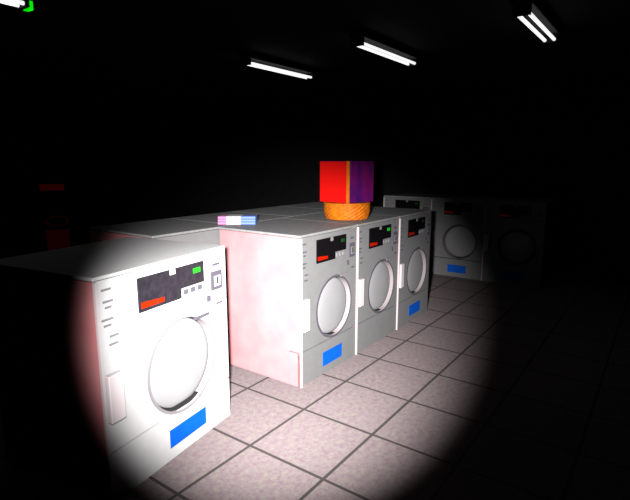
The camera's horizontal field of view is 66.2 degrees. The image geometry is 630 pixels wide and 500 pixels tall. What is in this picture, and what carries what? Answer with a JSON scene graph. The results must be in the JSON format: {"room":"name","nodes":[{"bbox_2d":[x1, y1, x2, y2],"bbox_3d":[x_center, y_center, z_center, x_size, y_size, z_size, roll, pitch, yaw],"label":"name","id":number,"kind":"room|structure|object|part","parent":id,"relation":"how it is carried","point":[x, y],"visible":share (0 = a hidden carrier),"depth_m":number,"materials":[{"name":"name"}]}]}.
{"room":"laundry","nodes":[
{"label":"laundry","id":0,"kind":"room"},
{"bbox_2d":[0,96,171,249],"bbox_3d":[-5.795,-1.102,7.181,0.100,2.500,8.700,7,13,35],"label":"wall","id":1,"kind":"structure","parent":0,"point":[112,163],"depth_m":9.02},
{"bbox_2d":[0,239,629,499],"bbox_3d":[-1.506,0.732,4.348,10.500,0.100,8.700,7,13,35],"label":"floor","id":2,"kind":"structure","parent":0,"point":[494,391],"depth_m":2.76,"materials":[{"name":"tile"}]},
{"bbox_2d":[39,183,70,250],"bbox_3d":[-4.328,-0.552,8.072,0.380,1.100,0.420,-5,12,-28],"label":"vending machine","id":3,"kind":"object","parent":2,"relation":"on","point":[54,205],"visible":0.94,"depth_m":7.90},
{"bbox_3d":[-4.225,-0.172,7.967,0.340,0.330,0.020,-5,12,-28],"label":"panel","id":4,"kind":"part","parent":3,"relation":"part of","materials":[{"name":"red"}]},
{"bbox_2d":[0,237,229,499],"bbox_3d":[-0.990,0.507,2.500,0.747,1.000,0.853,5,11,26],"label":"laundry machine","id":5,"kind":"object","parent":2,"relation":"on","point":[114,362],"visible":1,"depth_m":2.17,"materials":[{"name":"white metal"}]},
{"bbox_3d":[-1.319,0.487,2.662,0.012,0.982,0.851,5,11,26],"label":"panel","id":6,"kind":"part","parent":5,"relation":"part of","materials":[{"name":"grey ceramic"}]},
{"bbox_3d":[-1.183,0.582,2.138,0.704,0.982,0.018,5,11,26],"label":"panel","id":7,"kind":"part","parent":5,"relation":"part of","materials":[{"name":"white metal"}]},
{"bbox_3d":[-1.001,0.022,2.418,0.721,0.016,0.853,5,11,26],"label":"lid","id":8,"kind":"part","parent":5,"relation":"part of","materials":[{"name":"white metal"}]},
{"bbox_3d":[-0.691,0.914,2.423,0.020,0.227,0.851,5,11,26],"label":"kick panel","id":9,"kind":"part","parent":5,"relation":"part of","materials":[{"name":"white metal"}]},
{"bbox_3d":[-0.679,0.564,2.426,0.041,0.447,0.447,5,11,26],"label":"door","id":10,"kind":"part","parent":5,"relation":"part of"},
{"bbox_3d":[-0.523,0.163,2.592,0.004,0.055,0.050,5,11,26],"label":"slot plate","id":11,"kind":"part","parent":5,"relation":"part of","materials":[{"name":"white metal"}]},
{"bbox_2d":[89,218,228,244],"bbox_3d":[-1.098,0.319,3.539,0.747,1.000,0.683,7,13,35],"label":"laundry machine","id":12,"kind":"object","parent":2,"relation":"on","point":[171,229],"visible":0.13,"depth_m":3.31,"materials":[{"name":"white metal"}]},
{"bbox_3d":[-1.285,0.377,3.271,0.704,0.982,0.018,7,13,35],"label":"panel","id":13,"kind":"part","parent":12,"relation":"part of","materials":[{"name":"white metal"}]},
{"bbox_3d":[-0.801,0.366,3.328,0.012,0.982,0.681,7,13,35],"label":"panel","id":14,"kind":"part","parent":12,"relation":"part of","materials":[{"name":"white metal"}]},
{"bbox_2d":[172,211,291,222],"bbox_3d":[-0.695,0.220,4.086,0.747,1.000,0.683,7,13,35],"label":"laundry machine","id":15,"kind":"object","parent":2,"relation":"on","point":[213,218],"visible":0.04,"depth_m":3.97,"materials":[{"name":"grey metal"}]},
{"bbox_2d":[233,206,323,215],"bbox_3d":[-0.291,0.121,4.633,0.747,1.000,0.683,7,13,35],"label":"laundry machine","id":16,"kind":"object","parent":2,"relation":"on","point":[277,210],"visible":0.05,"depth_m":4.45,"materials":[{"name":"white metal"}]},
{"bbox_2d":[219,218,356,387],"bbox_3d":[-0.174,0.320,3.533,0.747,1.000,0.683,7,13,35],"label":"laundry machine","id":17,"kind":"object","parent":2,"relation":"on","point":[291,283],"visible":1,"depth_m":3.27,"materials":[{"name":"white metal"}]},
{"bbox_2d":[218,214,257,224],"bbox_3d":[-0.566,-0.224,3.558,0.270,0.060,0.149,0,10,0],"label":"towel","id":18,"kind":"object","parent":17,"relation":"on","point":[224,219],"visible":1,"depth_m":3.49,"materials":[{"name":"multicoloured fabric"}]},
{"bbox_3d":[-0.376,0.376,3.276,0.704,0.982,0.018,7,13,35],"label":"panel","id":19,"kind":"part","parent":17,"relation":"part of","materials":[{"name":"metal"}]},
{"bbox_3d":[-0.184,-0.165,3.452,0.721,0.016,0.683,7,13,35],"label":"lid","id":20,"kind":"part","parent":17,"relation":"part of","materials":[{"name":"white metal"}]},
{"bbox_3d":[0.096,0.735,3.409,0.020,0.227,0.681,7,13,35],"label":"kick panel","id":21,"kind":"part","parent":17,"relation":"part of","materials":[{"name":"white metal"}]},
{"bbox_3d":[0.111,0.388,3.399,0.041,0.396,0.396,7,13,35],"label":"door","id":22,"kind":"part","parent":17,"relation":"part of","materials":[{"name":"white plastic"}]},
{"bbox_2d":[284,202,372,208],"bbox_3d":[0.113,0.022,5.180,0.747,1.000,0.683,7,13,35],"label":"laundry machine","id":23,"kind":"object","parent":2,"relation":"on","point":[317,205],"visible":0.04,"depth_m":5.07,"materials":[{"name":"white metal"}]},
{"bbox_2d":[285,212,398,354],"bbox_3d":[0.229,0.222,4.078,0.747,1.000,0.683,7,13,35],"label":"laundry machine","id":24,"kind":"object","parent":2,"relation":"on","point":[377,235],"visible":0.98,"depth_m":3.86,"materials":[{"name":"white metal"}]},
{"bbox_3d":[0.218,-0.264,3.998,0.721,0.016,0.683,7,13,35],"label":"lid","id":25,"kind":"part","parent":24,"relation":"part of","materials":[{"name":"white metal"}]},
{"bbox_2d":[323,202,370,220],"bbox_3d":[0.255,-0.320,3.876,0.380,0.135,0.380,7,13,35],"label":"basket","id":26,"kind":"object","parent":24,"relation":"on","point":[332,210],"visible":0.87,"depth_m":3.72,"materials":[{"name":"orange wicker"}]},
{"bbox_2d":[320,161,373,203],"bbox_3d":[0.253,-0.542,3.832,0.303,0.318,0.305,-10,14,-44],"label":"box","id":27,"kind":"object","parent":26,"relation":"on","point":[347,182],"visible":1,"depth_m":3.72,"materials":[{"name":"red cardboard"}]},
{"bbox_3d":[0.026,0.277,3.821,0.704,0.982,0.018,7,13,35],"label":"panel","id":28,"kind":"part","parent":24,"relation":"part of","materials":[{"name":"white metal"}]},
{"bbox_3d":[0.498,0.637,3.954,0.020,0.227,0.681,7,13,35],"label":"kick panel","id":29,"kind":"part","parent":24,"relation":"part of","materials":[{"name":"white metal"}]},
{"bbox_3d":[0.514,0.289,3.944,0.041,0.396,0.396,7,13,35],"label":"door","id":30,"kind":"part","parent":24,"relation":"part of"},
{"bbox_2d":[369,206,431,329],"bbox_3d":[0.631,0.123,4.623,0.747,1.000,0.683,7,13,35],"label":"laundry machine","id":31,"kind":"object","parent":2,"relation":"on","point":[414,224],"visible":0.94,"depth_m":4.41,"materials":[{"name":"white metal"}]},
{"bbox_3d":[0.621,-0.363,4.543,0.721,0.016,0.683,7,13,35],"label":"lid","id":32,"kind":"part","parent":31,"relation":"part of","materials":[{"name":"white metal"}]},
{"bbox_3d":[0.901,0.538,4.499,0.020,0.227,0.681,7,13,35],"label":"kick panel","id":33,"kind":"part","parent":31,"relation":"part of","materials":[{"name":"white metal"}]},
{"bbox_3d":[0.916,0.191,4.490,0.041,0.396,0.396,7,13,35],"label":"door","id":34,"kind":"part","parent":31,"relation":"part of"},
{"bbox_2d":[383,193,450,209],"bbox_3d":[1.426,-0.272,6.805,0.683,1.000,0.747,7,13,35],"label":"laundry machine","id":35,"kind":"object","parent":2,"relation":"on","point":[403,200],"visible":0.1,"depth_m":6.48,"materials":[{"name":"white metal"}]},
{"bbox_3d":[1.434,-0.758,6.728,0.683,0.016,0.721,7,13,35],"label":"lid","id":36,"kind":"part","parent":35,"relation":"part of","materials":[{"name":"white metal"}]},
{"bbox_2d":[429,195,500,279],"bbox_3d":[1.984,-0.200,6.406,0.683,1.000,0.747,7,13,35],"label":"laundry machine","id":37,"kind":"object","parent":2,"relation":"on","point":[457,221],"visible":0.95,"depth_m":6.13,"materials":[{"name":"white metal"}]},
{"bbox_3d":[1.788,0.229,6.210,0.681,0.227,0.020,7,13,35],"label":"kick panel","id":38,"kind":"part","parent":37,"relation":"part of","materials":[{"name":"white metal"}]},
{"bbox_3d":[1.840,-0.107,6.133,0.396,0.396,0.041,7,13,35],"label":"door","id":39,"kind":"part","parent":37,"relation":"part of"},
{"bbox_3d":[1.991,-0.686,6.329,0.683,0.016,0.721,7,13,35],"label":"lid","id":40,"kind":"part","parent":37,"relation":"part of","materials":[{"name":"white metal"}]},
{"bbox_2d":[480,197,558,288],"bbox_3d":[2.541,-0.128,6.008,0.683,1.000,0.747,7,13,35],"label":"laundry machine","id":41,"kind":"object","parent":2,"relation":"on","point":[519,234],"visible":1,"depth_m":5.74,"materials":[{"name":"white metal"}]},
{"bbox_3d":[2.345,0.301,5.811,0.681,0.227,0.020,7,13,35],"label":"kick panel","id":42,"kind":"part","parent":41,"relation":"part of","materials":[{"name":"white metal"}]},
{"bbox_3d":[2.398,-0.035,5.735,0.396,0.396,0.041,7,13,35],"label":"door","id":43,"kind":"part","parent":41,"relation":"part of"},
{"bbox_3d":[2.549,-0.614,5.931,0.683,0.016,0.721,7,13,35],"label":"lid","id":44,"kind":"part","parent":41,"relation":"part of","materials":[{"name":"white metal"}]},
{"bbox_3d":[2.815,-0.086,5.825,0.018,0.982,0.704,7,13,35],"label":"panel","id":45,"kind":"part","parent":41,"relation":"part of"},
{"bbox_2d":[0,0,629,112],"bbox_3d":[-1.506,-1.827,3.885,10.500,0.100,8.700,7,13,35],"label":"ceiling","id":46,"kind":"structure","parent":0,"point":[166,56],"depth_m":4.55,"materials":[{"name":"black"}]},
{"bbox_2d":[0,0,33,11],"bbox_3d":[-2.127,-1.467,2.528,0.140,0.126,1.206,7,13,35],"label":"ceiling light","id":47,"kind":"object","parent":46,"relation":"attached to","point":[25,5],"visible":1,"depth_m":2.95,"materials":[{"name":"green"}]},
{"bbox_2d":[238,51,315,79],"bbox_3d":[-0.368,-1.940,5.129,0.140,0.120,1.110,7,13,35],"label":"ceiling light","id":48,"kind":"object","parent":46,"relation":"attached to","point":[248,58],"visible":1,"depth_m":5.01,"materials":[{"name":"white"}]},
{"bbox_2d":[348,28,419,66],"bbox_3d":[0.652,-1.799,4.351,0.140,0.120,1.110,7,13,35],"label":"ceiling light","id":49,"kind":"object","parent":46,"relation":"attached to","point":[360,38],"visible":1,"depth_m":4.21,"materials":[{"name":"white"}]},
{"bbox_2d":[510,0,560,43],"bbox_3d":[1.602,-1.641,3.478,0.140,0.120,0.970,7,13,35],"label":"ceiling light","id":50,"kind":"object","parent":46,"relation":"attached to","point":[532,13],"visible":1,"depth_m":3.38,"materials":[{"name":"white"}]},
{"bbox_2d":[166,69,629,283],"bbox_3d":[1.079,-1.182,7.620,10.500,2.500,0.100,7,13,35],"label":"wall","id":51,"kind":"structure","parent":0,"point":[565,138],"depth_m":6.88,"materials":[{"name":"black paint"}]}
]}

